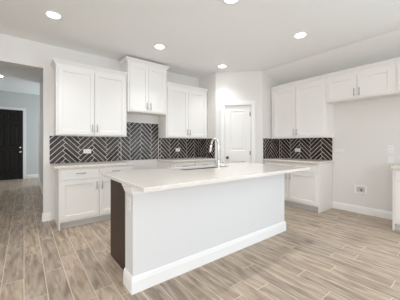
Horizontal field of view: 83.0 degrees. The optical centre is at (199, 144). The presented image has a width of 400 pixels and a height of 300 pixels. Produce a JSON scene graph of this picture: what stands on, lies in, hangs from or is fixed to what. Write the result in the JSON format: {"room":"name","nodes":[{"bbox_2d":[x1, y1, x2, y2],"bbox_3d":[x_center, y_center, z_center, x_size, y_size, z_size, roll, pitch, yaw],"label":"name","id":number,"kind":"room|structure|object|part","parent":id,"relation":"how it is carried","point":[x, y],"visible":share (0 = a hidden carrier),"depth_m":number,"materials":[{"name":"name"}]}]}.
{"room":"kitchen","nodes":[
{"label":"kitchen","id":0,"kind":"room"},
{"bbox_2d":[0,91,39,179],"bbox_3d":[-6.072,-0.330,8.529,4.300,3.100,0.120,0,0,-38],"label":"wall","id":1,"kind":"structure","parent":0,"point":[31,102],"depth_m":8.30,"materials":[{"name":"grey paint"}]},
{"bbox_2d":[0,106,25,179],"bbox_3d":[-6.740,-0.055,7.861,1.095,2.550,0.110,0,0,-38],"label":"door","id":2,"kind":"structure","parent":1,"relation":"in","point":[12,120],"depth_m":7.98,"materials":[{"name":"black wood"}]},
{"bbox_2d":[27,174,37,177],"bbox_3d":[-5.369,1.155,8.990,2.425,0.130,0.016,0,0,-38],"label":"baseboard","id":3,"kind":"structure","parent":1,"relation":"attached to","point":[32,175],"depth_m":8.36,"materials":[{"name":"white paint"}]},
{"bbox_2d":[0,63,42,94],"bbox_3d":[-4.284,-1.930,6.233,4.300,0.100,6.100,0,0,-38],"label":"ceiling","id":4,"kind":"structure","parent":0,"point":[20,79],"depth_m":6.49,"materials":[{"name":"white paint"}]},
{"bbox_2d":[40,72,42,186],"bbox_3d":[-3.618,-0.330,5.358,0.125,3.100,3.900,0,0,-38],"label":"wall","id":5,"kind":"structure","parent":0,"point":[41,80],"depth_m":6.14,"materials":[{"name":"white paint"}]},
{"bbox_2d":[38,119,39,184],"bbox_3d":[-4.837,0.220,6.797,0.030,2.000,0.090,0,0,-38],"label":"trim","id":6,"kind":"structure","parent":5,"relation":"attached to","point":[38,119],"depth_m":6.82,"materials":[{"name":"white paint"}]},
{"bbox_2d":[0,34,198,219],"bbox_3d":[-2.515,-0.200,3.669,9.140,2.840,0.120,0,0,-38],"label":"wall","id":7,"kind":"structure","parent":0,"point":[13,50],"depth_m":3.65,"materials":[{"name":"white paint"}]},
{"bbox_2d":[42,212,51,221],"bbox_3d":[-2.495,1.155,3.675,0.125,0.130,0.136,0,0,-38],"label":"baseboard","id":8,"kind":"structure","parent":7,"relation":"attached to","point":[45,216],"depth_m":3.62,"materials":[{"name":"white paint"}]},
{"bbox_2d":[50,58,126,136],"bbox_3d":[-1.862,-0.726,3.857,1.132,1.148,0.380,0,0,-38],"label":"upper cabinet","id":9,"kind":"object","parent":7,"relation":"attached to","point":[89,100],"visible":1,"depth_m":3.70,"materials":[{"name":"white paint"}]},
{"bbox_3d":[-1.957,-0.684,3.597,0.508,1.021,0.019,0,0,-38],"label":"door","id":10,"kind":"part","parent":9,"relation":"part of","materials":[{"name":"white paint"}]},
{"bbox_3d":[-1.864,-1.268,3.859,1.130,0.064,0.374,0,0,-38],"label":"crown molding","id":11,"kind":"part","parent":9,"relation":"part of","materials":[{"name":"white paint"}]},
{"bbox_3d":[-1.549,-0.684,3.914,0.508,1.021,0.019,0,0,-38],"label":"door","id":12,"kind":"part","parent":9,"relation":"part of","materials":[{"name":"white paint"}]},
{"bbox_2d":[49,122,198,163],"bbox_3d":[-1.233,-0.076,4.583,3.046,0.752,0.012,0,0,-38],"label":"tile backsplash","id":13,"kind":"structure","parent":7,"relation":"attached to","point":[142,142],"depth_m":4.42,"materials":[{"name":"black tile"}]},
{"bbox_2d":[83,149,90,152],"bbox_3d":[-1.987,0.110,3.984,0.125,0.075,0.009,0,0,-38],"label":"wall outlet","id":14,"kind":"object","parent":13,"relation":"attached to","point":[84,150],"visible":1,"depth_m":3.98,"materials":[{"name":"white plastic"}]},
{"bbox_2d":[119,56,169,116],"bbox_3d":[-1.084,-1.096,4.441,0.888,0.972,0.415,0,0,-38],"label":"upper cabinet","id":15,"kind":"object","parent":7,"relation":"attached to","point":[146,80],"visible":1,"depth_m":4.28,"materials":[{"name":"white paint"}]},
{"bbox_3d":[-1.129,-1.054,4.197,0.364,0.845,0.019,0,0,-38],"label":"door","id":16,"kind":"part","parent":15,"relation":"part of","materials":[{"name":"white paint"}]},
{"bbox_3d":[-1.086,-1.550,4.443,0.888,0.064,0.408,0,0,-38],"label":"crown molding","id":17,"kind":"part","parent":15,"relation":"part of","materials":[{"name":"white paint"}]},
{"bbox_3d":[-0.836,-1.054,4.425,0.364,0.845,0.019,0,0,-38],"label":"door","id":18,"kind":"part","parent":15,"relation":"part of","materials":[{"name":"white paint"}]},
{"bbox_2d":[158,81,207,138],"bbox_3d":[-0.348,-0.719,5.036,1.088,1.133,0.380,0,0,-38],"label":"upper cabinet","id":19,"kind":"object","parent":7,"relation":"attached to","point":[186,117],"visible":0.96,"depth_m":4.87,"materials":[{"name":"white paint"}]},
{"bbox_3d":[-0.462,-0.677,4.761,0.510,1.006,0.019,0,0,-38],"label":"door","id":20,"kind":"part","parent":19,"relation":"part of","materials":[{"name":"white paint"}]},
{"bbox_3d":[-0.249,-1.253,4.910,1.086,0.064,0.046,0,0,-38],"label":"crown molding","id":21,"kind":"part","parent":19,"relation":"part of","materials":[{"name":"white paint"}]},
{"bbox_3d":[-0.061,-0.677,5.073,0.490,1.006,0.019,0,0,-38],"label":"door","id":22,"kind":"part","parent":19,"relation":"part of","materials":[{"name":"white paint"}]},
{"bbox_2d":[0,178,399,299],"bbox_3d":[-1.598,1.270,2.621,9.300,0.100,15.300,0,0,-38],"label":"floor","id":23,"kind":"structure","parent":0,"point":[333,253],"depth_m":2.35,"materials":[{"name":"brown tile"}]},
{"bbox_2d":[54,165,131,229],"bbox_3d":[-1.757,0.779,3.768,1.073,0.882,0.650,0,0,-38],"label":"base cabinet","id":24,"kind":"object","parent":23,"relation":"on","point":[82,196],"visible":0.7,"depth_m":3.43,"materials":[{"name":"white paint"}]},
{"bbox_3d":[-1.789,0.433,3.386,0.510,0.143,0.018,0,0,-38],"label":"drawer","id":25,"kind":"part","parent":24,"relation":"part of","materials":[{"name":"white paint"}]},
{"bbox_3d":[-1.789,0.805,3.385,0.510,0.560,0.019,0,0,-38],"label":"door","id":26,"kind":"part","parent":24,"relation":"part of","materials":[{"name":"white paint"}]},
{"bbox_2d":[50,161,133,168],"bbox_3d":[-1.777,0.318,3.752,1.141,0.036,0.634,0,0,-38],"label":"countertop","id":27,"kind":"structure","parent":24,"relation":"on","point":[101,163],"depth_m":3.59,"materials":[{"name":"stone"}]},
{"bbox_3d":[-1.384,0.805,3.700,0.497,0.560,0.019,0,0,-38],"label":"door","id":28,"kind":"part","parent":24,"relation":"part of","materials":[{"name":"white paint"}]},
{"bbox_3d":[-1.384,0.433,3.701,0.497,0.143,0.018,0,0,-38],"label":"drawer","id":29,"kind":"part","parent":24,"relation":"part of","materials":[{"name":"white paint"}]},
{"bbox_2d":[111,179,124,270],"bbox_3d":[0.051,0.776,2.945,2.180,0.888,0.610,0,0,-38],"label":"base cabinet","id":30,"kind":"object","parent":23,"relation":"on","point":[117,190],"visible":0.1,"depth_m":2.30,"materials":[{"name":"brown wood"}]},
{"bbox_2d":[101,162,309,191],"bbox_3d":[0.200,0.315,2.748,2.368,0.030,1.120,0,0,-38],"label":"countertop","id":31,"kind":"structure","parent":30,"relation":"on","point":[146,180],"depth_m":2.30,"materials":[{"name":"stone"}]},
{"bbox_2d":[181,167,215,169],"bbox_3d":[0.023,0.448,3.047,0.820,0.234,0.370,0,0,-38],"label":"sink","id":32,"kind":"object","parent":31,"relation":"in","point":[207,167],"visible":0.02,"depth_m":3.22,"materials":[{"name":"silver metal"}]},
{"bbox_2d":[209,138,222,167],"bbox_3d":[0.214,0.104,3.005,0.116,0.392,0.215,0,0,-38],"label":"kitchen faucet","id":33,"kind":"object","parent":31,"relation":"on","point":[213,139],"visible":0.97,"depth_m":2.92,"materials":[{"name":"silver metal"}]},
{"bbox_3d":[0.195,0.059,2.980,0.025,0.302,0.167,0,0,-38],"label":"gooseneck spout","id":34,"kind":"part","parent":33,"relation":"part of","materials":[{"name":"silver metal"}]},
{"bbox_2d":[157,160,214,168],"bbox_3d":[-0.275,0.779,4.922,1.115,0.882,0.650,0,0,-38],"label":"base cabinet","id":35,"kind":"object","parent":23,"relation":"on","point":[160,164],"visible":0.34,"depth_m":4.65,"materials":[{"name":"white paint"}]},
{"bbox_3d":[-0.309,0.433,4.538,0.518,0.143,0.018,0,0,-38],"label":"drawer","id":36,"kind":"part","parent":35,"relation":"part of","materials":[{"name":"white paint"}]},
{"bbox_2d":[157,157,215,162],"bbox_3d":[-0.276,0.318,4.920,1.124,0.036,0.634,0,0,-38],"label":"countertop","id":37,"kind":"structure","parent":35,"relation":"on","point":[172,160],"depth_m":4.68,"materials":[{"name":"stone"}]},
{"bbox_3d":[0.106,0.433,4.862,0.518,0.143,0.018,0,0,-38],"label":"drawer","id":38,"kind":"part","parent":35,"relation":"part of","materials":[{"name":"white paint"}]},
{"bbox_2d":[122,173,285,294],"bbox_3d":[0.280,0.776,2.603,2.285,0.888,0.207,0,0,-38],"label":"kitchen island","id":39,"kind":"object","parent":23,"relation":"on","point":[170,233],"visible":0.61,"depth_m":2.23,"materials":[{"name":"white paint"}]},
{"bbox_2d":[127,196,130,211],"bbox_3d":[-0.605,0.500,1.918,0.009,0.115,0.070,0,0,-38],"label":"wall outlet","id":40,"kind":"object","parent":39,"relation":"attached to","point":[128,198],"visible":1,"depth_m":1.91,"materials":[{"name":"white plastic"}]},
{"bbox_3d":[0.280,0.368,2.603,2.285,0.073,0.207,0,0,-38],"label":"molding","id":41,"kind":"part","parent":39,"relation":"part of","materials":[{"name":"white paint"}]},
{"bbox_3d":[0.277,1.152,2.607,2.263,0.136,0.196,0,0,-38],"label":"baseboard","id":42,"kind":"part","parent":39,"relation":"part of","materials":[{"name":"white paint"}]},
{"bbox_2d":[264,160,332,212],"bbox_3d":[1.978,0.779,4.661,0.625,0.882,1.165,0,0,-38],"label":"base cabinet","id":43,"kind":"object","parent":23,"relation":"on","point":[312,189],"visible":0.57,"depth_m":4.25,"materials":[{"name":"white paint"}]},
{"bbox_3d":[1.603,0.433,4.704,0.018,0.143,0.518,0,0,-38],"label":"drawer","id":44,"kind":"part","parent":43,"relation":"part of","materials":[{"name":"white paint"}]},
{"bbox_3d":[1.603,0.805,4.704,0.019,0.560,0.518,0,0,-38],"label":"door","id":45,"kind":"part","parent":43,"relation":"part of","materials":[{"name":"white paint"}]},
{"bbox_2d":[264,158,333,163],"bbox_3d":[1.985,0.318,4.651,0.610,0.036,1.176,0,0,-38],"label":"countertop","id":46,"kind":"structure","parent":43,"relation":"on","point":[312,161],"depth_m":4.37,"materials":[{"name":"stone"}]},
{"bbox_3d":[1.930,0.433,4.284,0.018,0.143,0.528,0,0,-38],"label":"drawer","id":47,"kind":"part","parent":43,"relation":"part of","materials":[{"name":"white paint"}]},
{"bbox_3d":[1.930,0.805,4.284,0.019,0.560,0.528,0,0,-38],"label":"door","id":48,"kind":"part","parent":43,"relation":"part of","materials":[{"name":"white paint"}]},
{"bbox_2d":[392,169,399,230],"bbox_3d":[3.270,0.779,3.003,0.625,0.882,1.000,0,0,-38],"label":"base cabinet","id":49,"kind":"object","parent":23,"relation":"on","point":[396,172],"visible":0.89,"depth_m":3.20,"materials":[{"name":"white paint"}]},
{"bbox_2d":[390,164,399,168],"bbox_3d":[3.271,0.318,3.005,0.619,0.036,1.042,0,0,-38],"label":"countertop","id":50,"kind":"structure","parent":49,"relation":"on","point":[397,166],"depth_m":3.19,"materials":[{"name":"stone"}]},
{"bbox_3d":[2.913,0.433,3.022,0.018,0.143,0.460,0,0,-38],"label":"drawer","id":51,"kind":"part","parent":49,"relation":"part of","materials":[{"name":"white paint"}]},
{"bbox_3d":[2.913,0.805,3.022,0.019,0.560,0.460,0,0,-38],"label":"door","id":52,"kind":"part","parent":49,"relation":"part of","materials":[{"name":"white paint"}]},
{"bbox_2d":[0,0,399,78],"bbox_3d":[-0.010,-1.670,-0.109,8.450,0.100,9.040,0,0,-38],"label":"ceiling","id":53,"kind":"structure","parent":0,"point":[197,36],"depth_m":3.12,"materials":[{"name":"white paint"}]},
{"bbox_2d":[44,11,61,18],"bbox_3d":[-1.823,-1.615,2.813,0.188,0.008,0.188,0,0,-38],"label":"recessed light","id":54,"kind":"object","parent":53,"relation":"in","point":[54,15],"visible":1,"depth_m":2.81,"materials":[{"name":"white paint"}]},
{"bbox_2d":[154,44,164,48],"bbox_3d":[-0.664,-1.615,3.717,0.188,0.008,0.188,0,0,-38],"label":"recessed light","id":55,"kind":"object","parent":53,"relation":"in","point":[157,46],"visible":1,"depth_m":3.71,"materials":[{"name":"white paint"}]},
{"bbox_2d":[223,0,238,3],"bbox_3d":[0.347,-1.615,2.501,0.188,0.008,0.188,0,0,-38],"label":"recessed light","id":56,"kind":"object","parent":53,"relation":"in","point":[224,1],"visible":1,"depth_m":2.54,"materials":[{"name":"white paint"}]},
{"bbox_2d":[293,32,306,37],"bbox_3d":[1.476,-1.615,3.329,0.188,0.008,0.188,0,0,-38],"label":"recessed light","id":57,"kind":"object","parent":53,"relation":"in","point":[300,34],"visible":1,"depth_m":3.33,"materials":[{"name":"white paint"}]},
{"bbox_2d":[199,73,215,163],"bbox_3d":[0.202,-0.200,5.323,0.100,2.840,0.610,0,0,-38],"label":"wall","id":58,"kind":"structure","parent":0,"point":[208,82],"depth_m":5.16,"materials":[{"name":"white paint"}]},
{"bbox_2d":[199,138,214,157],"bbox_3d":[0.155,0.074,5.292,0.012,0.452,0.600,0,0,-38],"label":"tile backsplash","id":59,"kind":"structure","parent":58,"relation":"attached to","point":[204,144],"depth_m":5.29,"materials":[{"name":"black tile"}]},
{"bbox_2d":[216,71,261,163],"bbox_3d":[0.862,-0.200,5.038,1.018,2.840,0.100,0,0,7],"label":"wall","id":60,"kind":"structure","parent":0,"point":[243,85],"depth_m":4.98,"materials":[{"name":"white paint"}]},
{"bbox_2d":[221,100,254,163],"bbox_3d":[0.840,0.122,5.018,0.750,2.195,0.141,0,0,7],"label":"door","id":61,"kind":"structure","parent":60,"relation":"in","point":[237,117],"depth_m":5.01,"materials":[{"name":"white paint"}]},
{"bbox_2d":[262,71,278,163],"bbox_3d":[1.583,-0.200,5.162,0.640,2.840,0.100,0,0,-38],"label":"wall","id":62,"kind":"structure","parent":0,"point":[268,82],"depth_m":5.01,"materials":[{"name":"white paint"}]},
{"bbox_2d":[263,138,278,158],"bbox_3d":[1.616,0.074,5.115,0.620,0.452,0.012,0,0,-38],"label":"tile backsplash","id":63,"kind":"structure","parent":62,"relation":"attached to","point":[270,146],"depth_m":5.09,"materials":[{"name":"black tile"}]},
{"bbox_2d":[264,29,399,84],"bbox_3d":[3.619,-1.538,2.717,0.750,0.365,9.040,0,0,-38],"label":"ceiling","id":64,"kind":"structure","parent":0,"point":[386,46],"depth_m":3.99,"materials":[{"name":"white paint"}]},
{"bbox_2d":[279,57,399,211],"bbox_3d":[3.855,-0.230,2.862,0.120,2.900,8.980,0,0,-38],"label":"wall","id":65,"kind":"structure","parent":0,"point":[365,129],"depth_m":3.95,"materials":[{"name":"white paint"}]},
{"bbox_2d":[270,75,333,138],"bbox_3d":[2.081,-0.713,4.720,0.390,1.145,1.170,0,0,-38],"label":"upper cabinet","id":66,"kind":"object","parent":65,"relation":"attached to","point":[299,109],"visible":0.99,"depth_m":4.52,"materials":[{"name":"white paint"}]},
{"bbox_3d":[1.802,-0.671,4.831,0.019,1.018,0.511,0,0,-38],"label":"door","id":67,"kind":"part","parent":66,"relation":"part of","materials":[{"name":"white paint"}]},
{"bbox_3d":[1.951,-1.253,4.618,0.046,0.064,1.168,0,0,-38],"label":"crown molding","id":68,"kind":"part","parent":66,"relation":"part of","materials":[{"name":"white paint"}]},
{"bbox_3d":[2.133,-0.671,4.406,0.019,1.018,0.551,0,0,-38],"label":"door","id":69,"kind":"part","parent":66,"relation":"part of","materials":[{"name":"white paint"}]},
{"bbox_2d":[280,137,332,159],"bbox_3d":[2.224,0.074,4.848,0.011,0.452,1.158,0,0,-38],"label":"tile backsplash","id":70,"kind":"structure","parent":65,"relation":"attached to","point":[310,148],"depth_m":4.78,"materials":[{"name":"black tile"}]},
{"bbox_2d":[334,149,343,152],"bbox_3d":[2.651,0.105,4.302,0.010,0.075,0.170,0,0,-38],"label":"wall switch","id":71,"kind":"object","parent":65,"relation":"attached to","point":[335,150],"visible":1,"depth_m":4.30,"materials":[{"name":"white plastic"}]},
{"bbox_2d":[354,185,366,194],"bbox_3d":[2.861,0.795,4.027,0.020,0.150,0.190,0,0,-38],"label":"water supply box","id":72,"kind":"object","parent":65,"relation":"attached to","point":[359,189],"visible":1,"depth_m":4.03,"materials":[{"name":"white plastic"}]},
{"bbox_3d":[2.866,0.796,4.032,0.003,0.093,0.124,0,0,-38],"label":"plate","id":73,"kind":"part","parent":72,"relation":"part of","materials":[{"name":"grey plastic"}]},
{"bbox_2d":[325,59,399,104],"bbox_3d":[2.745,-1.032,3.868,0.390,0.505,0.985,0,0,-38],"label":"upper cabinet","id":74,"kind":"object","parent":65,"relation":"attached to","point":[376,80],"visible":0.98,"depth_m":3.72,"materials":[{"name":"white paint"}]},
{"bbox_3d":[2.481,-0.991,3.959,0.019,0.378,0.458,0,0,-38],"label":"door","id":75,"kind":"part","parent":74,"relation":"part of","materials":[{"name":"white paint"}]},
{"bbox_3d":[2.614,-1.253,3.766,0.046,0.064,0.983,0,0,-38],"label":"crown molding","id":76,"kind":"part","parent":74,"relation":"part of","materials":[{"name":"white paint"}]},
{"bbox_3d":[2.768,-0.991,3.591,0.019,0.378,0.458,0,0,-38],"label":"door","id":77,"kind":"part","parent":74,"relation":"part of","materials":[{"name":"white paint"}]},
{"bbox_2d":[333,201,392,219],"bbox_3d":[2.891,1.155,3.990,0.016,0.130,1.013,0,0,-38],"label":"baseboard","id":78,"kind":"structure","parent":65,"relation":"attached to","point":[338,205],"depth_m":3.97,"materials":[{"name":"white paint"}]},
{"bbox_2d":[388,145,393,152],"bbox_3d":[3.122,0.065,3.698,0.009,0.120,0.075,0,0,-38],"label":"wall outlet","id":79,"kind":"object","parent":65,"relation":"attached to","point":[390,147],"visible":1,"depth_m":3.69,"materials":[{"name":"white plastic"}]},
{"bbox_2d":[388,156,393,163],"bbox_3d":[3.121,0.245,3.698,0.010,0.120,0.075,0,0,-38],"label":"wall outlet","id":80,"kind":"object","parent":65,"relation":"attached to","point":[390,158],"visible":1,"depth_m":3.69,"materials":[{"name":"white plastic"}]},
{"bbox_2d":[395,58,399,94],"bbox_3d":[3.325,-1.032,3.123,0.390,0.505,0.900,0,0,-38],"label":"upper cabinet","id":81,"kind":"object","parent":65,"relation":"attached to","point":[397,60],"visible":1,"depth_m":3.36,"materials":[{"name":"white paint"}]},
{"bbox_3d":[3.075,-0.991,3.197,0.019,0.378,0.416,0,0,-38],"label":"door","id":82,"kind":"part","parent":81,"relation":"part of","materials":[{"name":"white paint"}]}
]}

